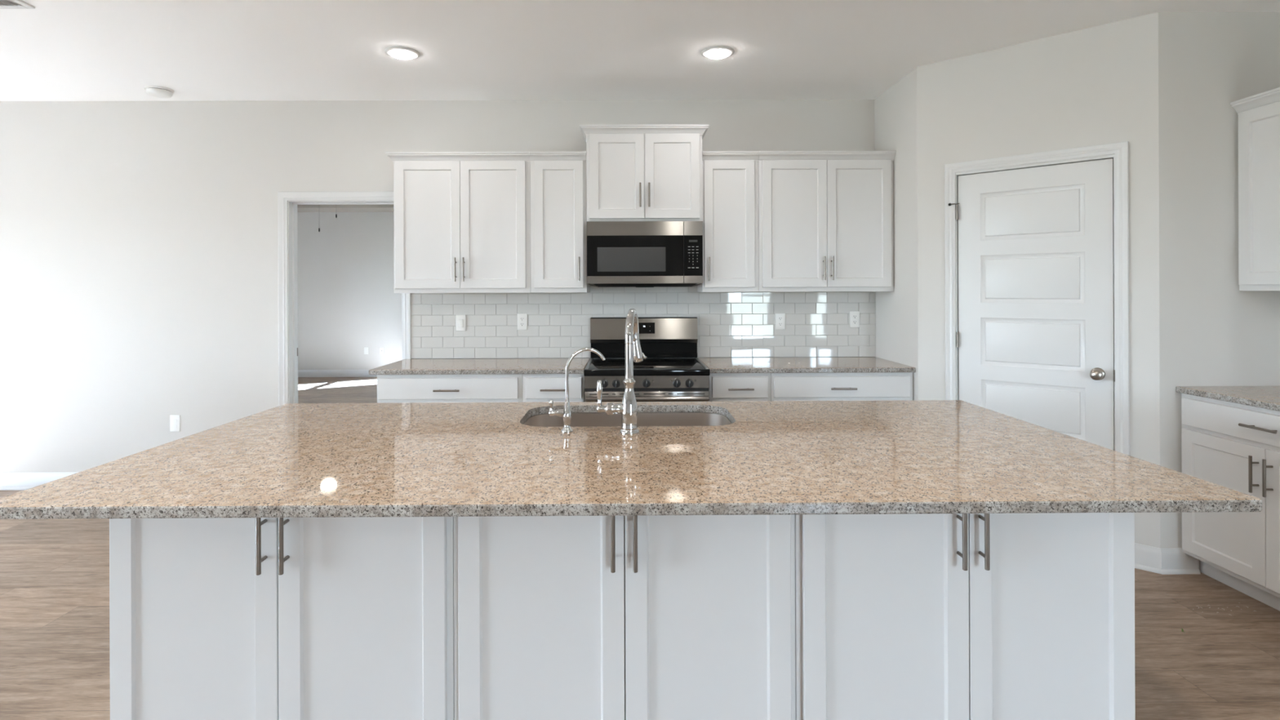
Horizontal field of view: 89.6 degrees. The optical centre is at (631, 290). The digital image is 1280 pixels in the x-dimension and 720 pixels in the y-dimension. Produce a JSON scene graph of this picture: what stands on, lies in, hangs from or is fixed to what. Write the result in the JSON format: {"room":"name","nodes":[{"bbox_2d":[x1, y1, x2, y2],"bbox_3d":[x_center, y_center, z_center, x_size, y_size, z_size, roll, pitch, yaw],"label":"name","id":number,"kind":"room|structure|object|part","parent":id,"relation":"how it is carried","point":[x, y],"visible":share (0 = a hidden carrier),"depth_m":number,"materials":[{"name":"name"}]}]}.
{"room":"kitchen","nodes":[
{"label":"kitchen","id":0,"kind":"room"},
{"bbox_2d":[297,204,394,212],"bbox_3d":[-3.855,-1.432,7.660,5.800,0.300,5.930,0,0,0],"label":"ceiling","id":1,"kind":"structure","parent":0,"point":[375,207],"depth_m":10.07,"materials":[{"name":"beige paint"}]},
{"bbox_2d":[297,212,401,369],"bbox_3d":[-3.869,-0.087,10.585,5.840,2.990,0.120,0,0,0],"label":"wall","id":2,"kind":"structure","parent":0,"point":[348,302],"depth_m":10.52,"materials":[{"name":"white paint"}]},
{"bbox_2d":[297,369,377,377],"bbox_3d":[-3.845,1.349,7.750,5.600,0.118,5.550,0,0,0],"label":"baseboard","id":3,"kind":"structure","parent":2,"relation":"attached to","point":[301,373],"depth_m":10.50,"materials":[{"name":"white paint"}]},
{"bbox_2d":[364,346,368,354],"bbox_3d":[-4.324,0.985,10.518,0.070,0.115,0.008,0,0,0],"label":"wall outlet","id":4,"kind":"object","parent":2,"relation":"attached to","point":[366,348],"visible":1,"depth_m":10.52,"materials":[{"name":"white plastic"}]},
{"bbox_2d":[379,346,384,354],"bbox_3d":[-4.069,0.984,10.515,0.070,0.115,0.016,0,0,0],"label":"cable plate","id":5,"kind":"object","parent":2,"relation":"attached to","point":[381,348],"visible":1,"depth_m":10.52,"materials":[{"name":"white plastic"}]},
{"bbox_2d":[0,99,874,472],"bbox_3d":[-2.164,0.026,4.646,11.172,2.752,0.120,0,0,0],"label":"wall","id":6,"kind":"structure","parent":0,"point":[139,243],"depth_m":4.58,"materials":[{"name":"white paint"}]},
{"bbox_2d":[0,472,76,490],"bbox_3d":[-5.055,1.353,3.682,5.128,0.118,1.770,0,0,0],"label":"baseboard","id":7,"kind":"structure","parent":6,"relation":"attached to","point":[8,481],"depth_m":4.56,"materials":[{"name":"white paint"}]},
{"bbox_2d":[169,415,180,431],"bbox_3d":[-3.238,0.944,4.575,0.070,0.115,0.008,0,0,0],"label":"wall outlet","id":8,"kind":"object","parent":6,"relation":"attached to","point":[175,420],"visible":1,"depth_m":4.57,"materials":[{"name":"white plastic"}]},
{"bbox_2d":[277,191,411,405],"bbox_3d":[-2.033,0.350,4.647,0.937,2.104,0.158,0,0,0],"label":"door frame","id":9,"kind":"structure","parent":6,"relation":"attached to","point":[287,202],"depth_m":4.58,"materials":[{"name":"white paint"}]},
{"bbox_2d":[385,151,530,293],"bbox_3d":[-1.139,-0.445,4.395,0.941,0.925,0.385,0,0,0],"label":"upper cabinet","id":10,"kind":"object","parent":6,"relation":"attached to","point":[462,220],"visible":0.96,"depth_m":4.25,"materials":[{"name":"white paint"}]},
{"bbox_3d":[-1.341,-0.433,4.251,0.428,0.840,0.019,0,0,0],"label":"door","id":11,"kind":"part","parent":10,"relation":"part of","materials":[{"name":"white paint"}]},
{"bbox_3d":[-1.152,-0.137,4.223,0.012,0.158,0.040,0,0,0],"label":"handle","id":12,"kind":"part","parent":10,"relation":"part of","materials":[{"name":"silver metal"}]},
{"bbox_3d":[-1.141,-0.878,4.405,0.941,0.060,0.366,0,0,0],"label":"crown","id":13,"kind":"part","parent":10,"relation":"part of","materials":[{"name":"white paint"}]},
{"bbox_3d":[-1.098,-0.137,4.223,0.012,0.158,0.040,0,0,0],"label":"handle","id":14,"kind":"part","parent":10,"relation":"part of","materials":[{"name":"silver metal"}]},
{"bbox_3d":[-0.911,-0.435,4.254,0.428,0.840,0.019,0,0,0],"label":"door","id":15,"kind":"part","parent":10,"relation":"part of","materials":[{"name":"white paint"}]},
{"bbox_2d":[528,151,589,293],"bbox_3d":[-0.482,-0.448,4.400,0.372,0.925,0.385,0,0,0],"label":"upper cabinet","id":16,"kind":"object","parent":6,"relation":"attached to","point":[558,188],"visible":0.97,"depth_m":4.25,"materials":[{"name":"white paint"}]},
{"bbox_3d":[-0.482,-0.880,4.247,0.372,0.060,0.040,0,0,0],"label":"crown","id":17,"kind":"part","parent":16,"relation":"part of","materials":[{"name":"white paint"}]},
{"bbox_3d":[-0.341,-0.142,4.228,0.012,0.158,0.040,0,0,0],"label":"handle","id":18,"kind":"part","parent":16,"relation":"part of","materials":[{"name":"silver metal"}]},
{"bbox_2d":[410,284,875,358],"bbox_3d":[0.089,0.218,4.595,3.312,0.521,0.010,0,0,0],"label":"tile backsplash","id":19,"kind":"structure","parent":6,"relation":"attached to","point":[730,324],"depth_m":4.59,"materials":[{"name":"white tile"}]},
{"bbox_2d":[456,315,466,331],"bbox_3d":[-1.209,0.230,4.574,0.070,0.115,0.016,0,0,0],"label":"light switch","id":20,"kind":"object","parent":19,"relation":"attached to","point":[460,319],"visible":1,"depth_m":4.57,"materials":[{"name":"white plastic"}]},
{"bbox_2d":[517,313,527,329],"bbox_3d":[-0.774,0.223,4.581,0.070,0.115,0.008,0,0,0],"label":"wall outlet","id":21,"kind":"object","parent":19,"relation":"attached to","point":[522,317],"visible":1,"depth_m":4.58,"materials":[{"name":"white plastic"}]},
{"bbox_2d":[775,313,785,329],"bbox_3d":[1.063,0.221,4.593,0.070,0.115,0.008,0,0,0],"label":"wall outlet","id":22,"kind":"object","parent":19,"relation":"attached to","point":[780,317],"visible":1,"depth_m":4.59,"materials":[{"name":"white plastic"}]},
{"bbox_2d":[849,311,859,327],"bbox_3d":[1.594,0.207,4.596,0.070,0.115,0.008,0,0,0],"label":"wall outlet","id":23,"kind":"object","parent":19,"relation":"attached to","point":[854,315],"visible":1,"depth_m":4.59,"materials":[{"name":"white plastic"}]},
{"bbox_2d":[579,124,709,222],"bbox_3d":[0.086,-0.767,4.387,0.843,0.627,0.418,0,0,0],"label":"upper cabinet","id":24,"kind":"object","parent":6,"relation":"attached to","point":[634,172],"visible":0.96,"depth_m":4.22,"materials":[{"name":"white paint"}]},
{"bbox_3d":[-0.094,-0.749,4.226,0.360,0.554,0.019,0,0,0],"label":"door","id":25,"kind":"part","parent":24,"relation":"part of","materials":[{"name":"white paint"}]},
{"bbox_3d":[0.059,-0.621,4.198,0.012,0.158,0.040,0,0,0],"label":"handle","id":26,"kind":"part","parent":24,"relation":"part of","materials":[{"name":"silver metal"}]},
{"bbox_3d":[0.085,-1.050,4.396,0.843,0.060,0.398,0,0,0],"label":"crown","id":27,"kind":"part","parent":24,"relation":"part of","materials":[{"name":"white paint"}]},
{"bbox_2d":[586,221,702,287],"bbox_3d":[0.088,-0.236,4.391,0.756,0.430,0.388,0,0,0],"label":"microwave","id":28,"kind":"object","parent":24,"relation":"attached to","point":[620,254],"visible":1,"depth_m":4.20,"materials":[{"name":"silver metal"}]},
{"bbox_3d":[0.027,-0.247,4.216,0.630,0.404,0.031,0,0,0],"label":"door","id":29,"kind":"part","parent":28,"relation":"part of","materials":[{"name":"black glass"}]},
{"bbox_3d":[0.406,-0.248,4.218,0.123,0.404,0.031,0,0,0],"label":"control panel","id":30,"kind":"part","parent":28,"relation":"part of","materials":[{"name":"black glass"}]},
{"bbox_3d":[0.117,-0.621,4.198,0.012,0.158,0.040,0,0,0],"label":"handle","id":31,"kind":"part","parent":24,"relation":"part of","materials":[{"name":"silver metal"}]},
{"bbox_3d":[0.269,-0.750,4.229,0.360,0.554,0.019,0,0,0],"label":"door","id":32,"kind":"part","parent":24,"relation":"part of","materials":[{"name":"white paint"}]},
{"bbox_2d":[697,151,759,292],"bbox_3d":[0.657,-0.452,4.407,0.373,0.925,0.385,0,0,0],"label":"upper cabinet","id":33,"kind":"object","parent":6,"relation":"attached to","point":[730,179],"visible":0.96,"depth_m":4.26,"materials":[{"name":"white paint"}]},
{"bbox_3d":[0.512,-0.141,4.234,0.012,0.158,0.040,0,0,0],"label":"handle","id":34,"kind":"part","parent":33,"relation":"part of","materials":[{"name":"silver metal"}]},
{"bbox_3d":[0.656,-0.884,4.254,0.373,0.060,0.040,0,0,0],"label":"crown","id":35,"kind":"part","parent":33,"relation":"part of","materials":[{"name":"white paint"}]},
{"bbox_2d":[758,151,896,292],"bbox_3d":[1.294,-0.454,4.411,0.898,0.925,0.385,0,0,0],"label":"upper cabinet","id":36,"kind":"object","parent":6,"relation":"attached to","point":[826,218],"visible":0.98,"depth_m":4.27,"materials":[{"name":"white paint"}]},
{"bbox_3d":[1.082,-0.442,4.267,0.426,0.840,0.019,0,0,0],"label":"door","id":37,"kind":"part","parent":36,"relation":"part of","materials":[{"name":"white paint"}]},
{"bbox_3d":[1.270,-0.146,4.239,0.012,0.158,0.040,0,0,0],"label":"handle","id":38,"kind":"part","parent":36,"relation":"part of","materials":[{"name":"silver metal"}]},
{"bbox_3d":[1.293,-0.887,4.258,0.898,0.060,0.040,0,0,0],"label":"crown","id":39,"kind":"part","parent":36,"relation":"part of","materials":[{"name":"white paint"}]},
{"bbox_3d":[1.324,-0.146,4.239,0.012,0.158,0.040,0,0,0],"label":"handle","id":40,"kind":"part","parent":36,"relation":"part of","materials":[{"name":"silver metal"}]},
{"bbox_3d":[1.510,-0.444,4.269,0.426,0.840,0.019,0,0,0],"label":"door","id":41,"kind":"part","parent":36,"relation":"part of","materials":[{"name":"white paint"}]},
{"bbox_2d":[0,0,1279,101],"bbox_3d":[-1.004,-1.414,-0.222,13.500,0.120,9.870,0,0,0],"label":"ceiling","id":42,"kind":"structure","parent":0,"point":[55,50],"depth_m":3.52,"materials":[{"name":"white paint"}]},
{"bbox_2d":[0,0,35,8],"bbox_3d":[-3.009,-1.342,2.866,0.350,0.009,0.400,0,0,0],"label":"ceiling vent","id":43,"kind":"object","parent":42,"relation":"in","point":[4,4],"visible":1,"depth_m":3.04,"materials":[{"name":"white paint"}]},
{"bbox_2d":[144,85,174,97],"bbox_3d":[-3.158,-1.323,4.315,0.164,0.047,0.164,0,0,0],"label":"smoke detector","id":44,"kind":"object","parent":42,"relation":"attached to","point":[157,91],"visible":1,"depth_m":4.27,"materials":[{"name":"white plastic"}]},
{"bbox_2d":[384,46,420,59],"bbox_3d":[-1.301,-1.341,3.667,0.190,0.023,0.190,0,0,0],"label":"recessed light","id":45,"kind":"object","parent":42,"relation":"in","point":[398,52],"visible":1,"depth_m":3.63,"materials":[{"name":"white paint"}]},
{"bbox_2d":[701,45,734,58],"bbox_3d":[0.493,-1.348,3.675,0.190,0.023,0.190,0,0,0],"label":"recessed light","id":46,"kind":"object","parent":42,"relation":"in","point":[716,51],"visible":1,"depth_m":3.64,"materials":[{"name":"white paint"}]},
{"bbox_2d":[0,377,1279,719],"bbox_3d":[-1.013,1.458,2.768,13.600,0.120,15.950,0,0,0],"label":"floor","id":47,"kind":"structure","parent":0,"point":[1224,664],"depth_m":2.63,"materials":[{"name":"wood"}]},
{"bbox_2d":[109,516,454,719],"bbox_3d":[-0.932,0.955,1.880,0.912,0.882,0.448,0,0,0],"label":"base cabinet","id":48,"kind":"object","parent":47,"relation":"on","point":[233,618],"visible":0.62,"depth_m":1.70,"materials":[{"name":"white paint"}]},
{"bbox_3d":[-1.151,0.905,1.704,0.438,0.737,0.019,0,0,0],"label":"door","id":49,"kind":"part","parent":48,"relation":"part of","materials":[{"name":"white paint"}]},
{"bbox_3d":[-0.962,0.653,1.676,0.012,0.158,0.040,0,0,0],"label":"handle","id":50,"kind":"part","parent":48,"relation":"part of","materials":[{"name":"silver metal"}]},
{"bbox_3d":[-0.903,0.653,1.676,0.012,0.158,0.040,0,0,0],"label":"handle","id":51,"kind":"part","parent":48,"relation":"part of","materials":[{"name":"silver metal"}]},
{"bbox_3d":[-0.710,0.903,1.707,0.438,0.737,0.019,0,0,0],"label":"door","id":52,"kind":"part","parent":48,"relation":"part of","materials":[{"name":"white paint"}]},
{"bbox_2d":[377,373,522,403],"bbox_3d":[-1.121,0.956,4.253,0.896,0.882,0.670,0,0,0],"label":"base cabinet","id":53,"kind":"object","parent":47,"relation":"on","point":[480,388],"visible":0.29,"depth_m":3.96,"materials":[{"name":"white paint"}]},
{"bbox_3d":[-1.341,0.981,3.966,0.428,0.585,0.019,0,0,0],"label":"door","id":54,"kind":"part","parent":53,"relation":"part of","materials":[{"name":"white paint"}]},
{"bbox_3d":[-1.127,0.612,3.938,0.158,0.012,0.040,0,0,0],"label":"handle","id":55,"kind":"part","parent":53,"relation":"part of","materials":[{"name":"silver metal"}]},
{"bbox_2d":[368,358,590,374],"bbox_3d":[-0.949,0.498,4.262,1.318,0.030,0.640,0,0,0],"label":"countertop","id":56,"kind":"structure","parent":53,"relation":"on","point":[442,366],"depth_m":4.08,"materials":[{"name":"stone"}]},
{"bbox_3d":[-0.910,0.980,3.969,0.428,0.585,0.019,0,0,0],"label":"door","id":57,"kind":"part","parent":53,"relation":"part of","materials":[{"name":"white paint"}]},
{"bbox_2d":[522,373,585,402],"bbox_3d":[-0.482,0.954,4.257,0.379,0.882,0.670,0,0,0],"label":"base cabinet","id":58,"kind":"object","parent":47,"relation":"on","point":[536,388],"visible":0.26,"depth_m":3.96,"materials":[{"name":"white paint"}]},
{"bbox_3d":[-0.475,0.978,3.972,0.342,0.585,0.019,0,0,0],"label":"door","id":59,"kind":"part","parent":58,"relation":"part of","materials":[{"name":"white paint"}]},
{"bbox_3d":[-0.476,0.609,3.942,0.158,0.012,0.040,0,0,0],"label":"handle","id":60,"kind":"part","parent":58,"relation":"part of","materials":[{"name":"silver metal"}]},
{"bbox_3d":[-0.476,0.601,3.972,0.342,0.129,0.019,0,0,0],"label":"drawer","id":61,"kind":"part","parent":58,"relation":"part of","materials":[{"name":"white paint"}]},
{"bbox_2d":[453,514,795,719],"bbox_3d":[-0.018,0.952,1.886,0.912,0.882,0.448,0,0,0],"label":"base cabinet","id":62,"kind":"object","parent":47,"relation":"on","point":[646,617],"visible":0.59,"depth_m":1.71,"materials":[{"name":"white paint"}]},
{"bbox_3d":[-0.237,0.901,1.710,0.438,0.737,0.019,0,0,0],"label":"door","id":63,"kind":"part","parent":62,"relation":"part of","materials":[{"name":"white paint"}]},
{"bbox_3d":[-0.048,0.650,1.682,0.012,0.158,0.040,0,0,0],"label":"handle","id":64,"kind":"part","parent":62,"relation":"part of","materials":[{"name":"silver metal"}]},
{"bbox_3d":[0.011,0.650,1.682,0.012,0.158,0.040,0,0,0],"label":"handle","id":65,"kind":"part","parent":62,"relation":"part of","materials":[{"name":"silver metal"}]},
{"bbox_3d":[0.204,0.900,1.713,0.438,0.737,0.019,0,0,0],"label":"door","id":66,"kind":"part","parent":62,"relation":"part of","materials":[{"name":"white paint"}]},
{"bbox_2d":[583,316,710,401],"bbox_3d":[0.094,0.791,4.202,0.757,1.202,0.766,0,0,0],"label":"range","id":67,"kind":"object","parent":47,"relation":"on","point":[657,380],"visible":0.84,"depth_m":4.15,"materials":[{"name":"silver metal"}]},
{"bbox_3d":[-0.272,0.475,4.191,0.020,0.003,0.615,0,0,0],"label":"trim","id":68,"kind":"part","parent":67,"relation":"part of","materials":[{"name":"silver metal"}]},
{"bbox_3d":[-0.162,0.561,3.866,0.049,0.049,0.033,0,0,0],"label":"knob","id":69,"kind":"part","parent":67,"relation":"part of","materials":[{"name":"black plastic"}]},
{"bbox_3d":[-0.090,0.561,3.867,0.049,0.049,0.033,0,0,0],"label":"knob","id":70,"kind":"part","parent":67,"relation":"part of","materials":[{"name":"black plastic"}]},
{"bbox_3d":[0.090,0.422,4.551,0.749,0.104,0.056,0,0,0],"label":"panel","id":71,"kind":"part","parent":67,"relation":"part of","materials":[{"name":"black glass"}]},
{"bbox_3d":[0.092,0.560,3.868,0.049,0.049,0.033,0,0,0],"label":"knob","id":72,"kind":"part","parent":67,"relation":"part of","materials":[{"name":"black plastic"}]},
{"bbox_2d":[584,391,709,401],"bbox_3d":[0.094,0.953,4.202,0.751,0.879,0.766,0,0,0],"label":"oven","id":73,"kind":"object","parent":67,"relation":"in","point":[589,396],"depth_m":3.88,"materials":[{"name":"silver metal"}]},
{"bbox_2d":[583,358,710,376],"bbox_3d":[0.093,0.493,4.186,0.757,0.036,0.639,0,0,0],"label":"cooktop","id":74,"kind":"object","parent":67,"relation":"in","point":[595,366],"depth_m":3.95,"materials":[{"name":"black glass"}]},
{"bbox_3d":[0.095,0.552,3.900,0.755,0.078,0.030,0,0,0],"label":"control panel","id":75,"kind":"part","parent":67,"relation":"part of","materials":[{"name":"silver metal"}]},
{"bbox_3d":[0.275,0.559,3.869,0.049,0.049,0.033,0,0,0],"label":"knob","id":76,"kind":"part","parent":67,"relation":"part of","materials":[{"name":"black plastic"}]},
{"bbox_3d":[0.351,0.559,3.870,0.049,0.049,0.033,0,0,0],"label":"knob","id":77,"kind":"part","parent":67,"relation":"part of","materials":[{"name":"black plastic"}]},
{"bbox_3d":[0.457,0.473,4.196,0.020,0.003,0.615,0,0,0],"label":"trim","id":78,"kind":"part","parent":67,"relation":"part of","materials":[{"name":"silver metal"}]},
{"bbox_2d":[708,373,771,401],"bbox_3d":[0.675,0.950,4.264,0.381,0.882,0.670,0,0,0],"label":"base cabinet","id":79,"kind":"object","parent":47,"relation":"on","point":[723,387],"visible":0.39,"depth_m":3.97,"materials":[{"name":"white paint"}]},
{"bbox_3d":[0.673,0.974,3.979,0.342,0.585,0.019,0,0,0],"label":"door","id":80,"kind":"part","parent":79,"relation":"part of","materials":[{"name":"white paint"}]},
{"bbox_3d":[0.671,0.597,3.979,0.342,0.129,0.019,0,0,0],"label":"drawer","id":81,"kind":"part","parent":79,"relation":"part of","materials":[{"name":"white paint"}]},
{"bbox_3d":[0.672,0.605,3.950,0.158,0.012,0.040,0,0,0],"label":"handle","id":82,"kind":"part","parent":79,"relation":"part of","materials":[{"name":"silver metal"}]},
{"bbox_2d":[770,372,912,400],"bbox_3d":[1.307,0.947,4.269,0.881,0.882,0.670,0,0,0],"label":"base cabinet","id":83,"kind":"object","parent":47,"relation":"on","point":[843,386],"visible":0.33,"depth_m":3.98,"materials":[{"name":"white paint"}]},
{"bbox_2d":[697,356,915,373],"bbox_3d":[1.111,0.491,4.275,1.274,0.030,0.640,0,0,0],"label":"countertop","id":84,"kind":"structure","parent":83,"relation":"on","point":[819,364],"depth_m":4.10,"materials":[{"name":"stone"}]},
{"bbox_3d":[1.093,0.973,3.982,0.418,0.585,0.019,0,0,0],"label":"door","id":85,"kind":"part","parent":83,"relation":"part of","materials":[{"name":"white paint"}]},
{"bbox_3d":[1.303,0.603,3.954,0.158,0.012,0.040,0,0,0],"label":"handle","id":86,"kind":"part","parent":83,"relation":"part of","materials":[{"name":"silver metal"}]},
{"bbox_3d":[1.515,0.971,3.985,0.418,0.585,0.019,0,0,0],"label":"door","id":87,"kind":"part","parent":83,"relation":"part of","materials":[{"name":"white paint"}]},
{"bbox_2d":[795,512,1135,719],"bbox_3d":[0.896,0.949,1.892,0.912,0.882,0.448,0,0,0],"label":"base cabinet","id":88,"kind":"object","parent":47,"relation":"on","point":[922,616],"visible":0.68,"depth_m":1.72,"materials":[{"name":"white paint"}]},
{"bbox_3d":[0.676,0.898,1.716,0.438,0.737,0.019,0,0,0],"label":"door","id":89,"kind":"part","parent":88,"relation":"part of","materials":[{"name":"white paint"}]},
{"bbox_3d":[0.867,0.647,1.688,0.012,0.158,0.040,0,0,0],"label":"handle","id":90,"kind":"part","parent":88,"relation":"part of","materials":[{"name":"silver metal"}]},
{"bbox_3d":[0.924,0.647,1.688,0.012,0.158,0.040,0,0,0],"label":"handle","id":91,"kind":"part","parent":88,"relation":"part of","materials":[{"name":"silver metal"}]},
{"bbox_3d":[1.118,0.896,1.719,0.438,0.737,0.019,0,0,0],"label":"door","id":92,"kind":"part","parent":88,"relation":"part of","materials":[{"name":"white paint"}]},
{"bbox_2d":[1181,393,1279,610],"bbox_3d":[2.980,0.941,2.732,0.668,0.882,0.871,0,0,0],"label":"base cabinet","id":93,"kind":"object","parent":47,"relation":"on","point":[1236,446],"visible":0.98,"depth_m":2.87,"materials":[{"name":"white paint"}]},
{"bbox_3d":[2.694,0.966,2.937,0.019,0.587,0.410,0,0,0],"label":"door","id":94,"kind":"part","parent":93,"relation":"part of","materials":[{"name":"white paint"}]},
{"bbox_2d":[1175,386,1279,411],"bbox_3d":[2.998,0.484,2.364,0.639,0.030,1.609,0,0,0],"label":"countertop","id":95,"kind":"structure","parent":93,"relation":"on","point":[1262,397],"depth_m":2.95,"materials":[{"name":"stone"}]},
{"bbox_3d":[2.694,0.587,2.728,0.019,0.129,0.828,0,0,0],"label":"drawer","id":96,"kind":"part","parent":93,"relation":"part of","materials":[{"name":"white paint"}]},
{"bbox_3d":[2.665,0.786,2.760,0.040,0.158,0.012,0,0,0],"label":"handle","id":97,"kind":"part","parent":93,"relation":"part of","materials":[{"name":"silver metal"}]},
{"bbox_3d":[2.665,0.584,2.730,0.040,0.012,0.158,0,0,0],"label":"handle","id":98,"kind":"part","parent":93,"relation":"part of","materials":[{"name":"silver metal"}]},
{"bbox_3d":[2.666,0.786,2.700,0.040,0.158,0.012,0,0,0],"label":"handle","id":99,"kind":"part","parent":93,"relation":"part of","materials":[{"name":"silver metal"}]},
{"bbox_3d":[2.697,0.966,2.522,0.019,0.587,0.414,0,0,0],"label":"door","id":100,"kind":"part","parent":93,"relation":"part of","materials":[{"name":"white paint"}]},
{"bbox_3d":[0.893,0.949,2.459,0.912,0.882,0.670,0,0,0],"label":"cabinet","id":101,"kind":"object","parent":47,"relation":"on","visible":0},
{"bbox_2d":[0,400,1262,519],"bbox_3d":[-0.023,0.495,2.119,2.918,0.030,1.329,0,0,0],"label":"countertop","id":102,"kind":"structure","parent":101,"relation":"on","point":[917,456],"depth_m":1.73,"materials":[{"name":"stone"}]},
{"bbox_2d":[548,347,605,432],"bbox_3d":[-0.183,0.339,2.202,0.197,0.284,0.042,0,0,-11],"label":"water tap","id":103,"kind":"object","parent":102,"relation":"on","point":[566,414],"visible":1,"depth_m":2.19,"materials":[{"name":"silver metal"}]},
{"bbox_3d":[-0.272,0.393,2.194,0.016,0.039,0.016,0,0,0],"label":"lever","id":104,"kind":"part","parent":103,"relation":"part of","materials":[{"name":"silver metal"}]},
{"bbox_3d":[-0.254,0.417,2.194,0.055,0.028,0.028,0,0,0],"label":"valve arm","id":105,"kind":"part","parent":103,"relation":"part of","materials":[{"name":"silver metal"}]},
{"bbox_3d":[-0.157,0.288,2.213,0.141,0.184,0.012,0,0,-16],"label":"spout","id":106,"kind":"part","parent":103,"relation":"part of","materials":[{"name":"silver metal"}]},
{"bbox_2d":[595,308,647,434],"bbox_3d":[-0.002,0.272,2.238,0.127,0.417,0.246,0,0,35],"label":"kitchen faucet","id":107,"kind":"object","parent":102,"relation":"on","point":[628,409],"visible":1,"depth_m":2.17,"materials":[{"name":"silver metal"}]},
{"bbox_3d":[-0.107,0.349,2.177,0.019,0.092,0.019,0,0,0],"label":"lever","id":108,"kind":"part","parent":107,"relation":"part of","materials":[{"name":"silver metal"}]},
{"bbox_3d":[-0.068,0.400,2.178,0.100,0.041,0.041,0,0,0],"label":"valve arm","id":109,"kind":"part","parent":107,"relation":"part of","materials":[{"name":"silver metal"}]},
{"bbox_3d":[0.003,0.182,2.262,0.029,0.237,0.198,0,0,7],"label":"spout","id":110,"kind":"part","parent":107,"relation":"part of","materials":[{"name":"silver metal"}]},
{"bbox_2d":[524,412,732,426],"bbox_3d":[-0.012,0.620,2.485,0.821,0.218,0.442,0,0,0],"label":"sink","id":111,"kind":"object","parent":102,"relation":"in","point":[593,419],"visible":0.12,"depth_m":2.69,"materials":[{"name":"silver metal"}]},
{"bbox_2d":[874,67,918,400],"bbox_3d":[1.802,0.011,4.274,0.110,2.752,0.675,0,0,0],"label":"wall","id":112,"kind":"structure","parent":0,"point":[895,108],"depth_m":4.16,"materials":[{"name":"white paint"}]},
{"bbox_2d":[916,12,1159,547],"bbox_3d":[2.209,0.010,3.592,1.143,2.752,0.110,0,0,42],"label":"wall","id":113,"kind":"structure","parent":0,"point":[1096,85],"depth_m":3.42,"materials":[{"name":"white paint"}]},
{"bbox_2d":[944,141,1129,455],"bbox_3d":[2.207,0.319,3.557,0.864,2.134,0.168,0,0,42],"label":"door","id":114,"kind":"structure","parent":113,"relation":"in","point":[1037,244],"depth_m":3.50,"materials":[{"name":"white paint"}]},
{"bbox_3d":[2.397,0.433,3.318,0.065,0.065,0.070,0,0,42],"label":"knob","id":115,"kind":"part","parent":114,"relation":"part of","materials":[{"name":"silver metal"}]},
{"bbox_3d":[2.474,0.435,3.298,0.009,0.064,0.034,0,0,42],"label":"strike plate","id":116,"kind":"part","parent":114,"relation":"part of","materials":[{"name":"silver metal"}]},
{"bbox_2d":[1134,542,1200,574],"bbox_3d":[2.632,1.325,3.171,0.293,0.118,0.077,0,0,16],"label":"baseboard","id":117,"kind":"structure","parent":113,"relation":"attached to","point":[1170,561],"depth_m":3.15,"materials":[{"name":"white paint"}]},
{"bbox_2d":[1158,12,1279,570],"bbox_3d":[2.953,0.007,3.224,0.717,2.752,0.110,0,0,0],"label":"wall","id":118,"kind":"structure","parent":0,"point":[1212,332],"depth_m":3.17,"materials":[{"name":"white paint"}]},
{"bbox_3d":[3.374,0.006,2.832,0.120,2.752,3.820,0,0,0],"label":"wall","id":119,"kind":"structure","parent":0,"visible":0},
{"bbox_2d":[1230,87,1279,290],"bbox_3d":[3.118,-0.461,2.733,0.379,0.925,0.871,0,0,0],"label":"upper cabinet","id":120,"kind":"object","parent":119,"relation":"attached to","point":[1259,114],"visible":1,"depth_m":3.05,"materials":[{"name":"white paint"}]},
{"bbox_3d":[2.967,-0.893,2.732,0.040,0.060,0.871,0,0,0],"label":"crown","id":121,"kind":"part","parent":120,"relation":"part of","materials":[{"name":"white paint"}]},
{"bbox_3d":[2.998,-0.439,2.732,0.019,0.881,0.871,0,0,0],"label":"frame","id":122,"kind":"part","parent":120,"relation":"part of","materials":[{"name":"white paint"}]}
]}

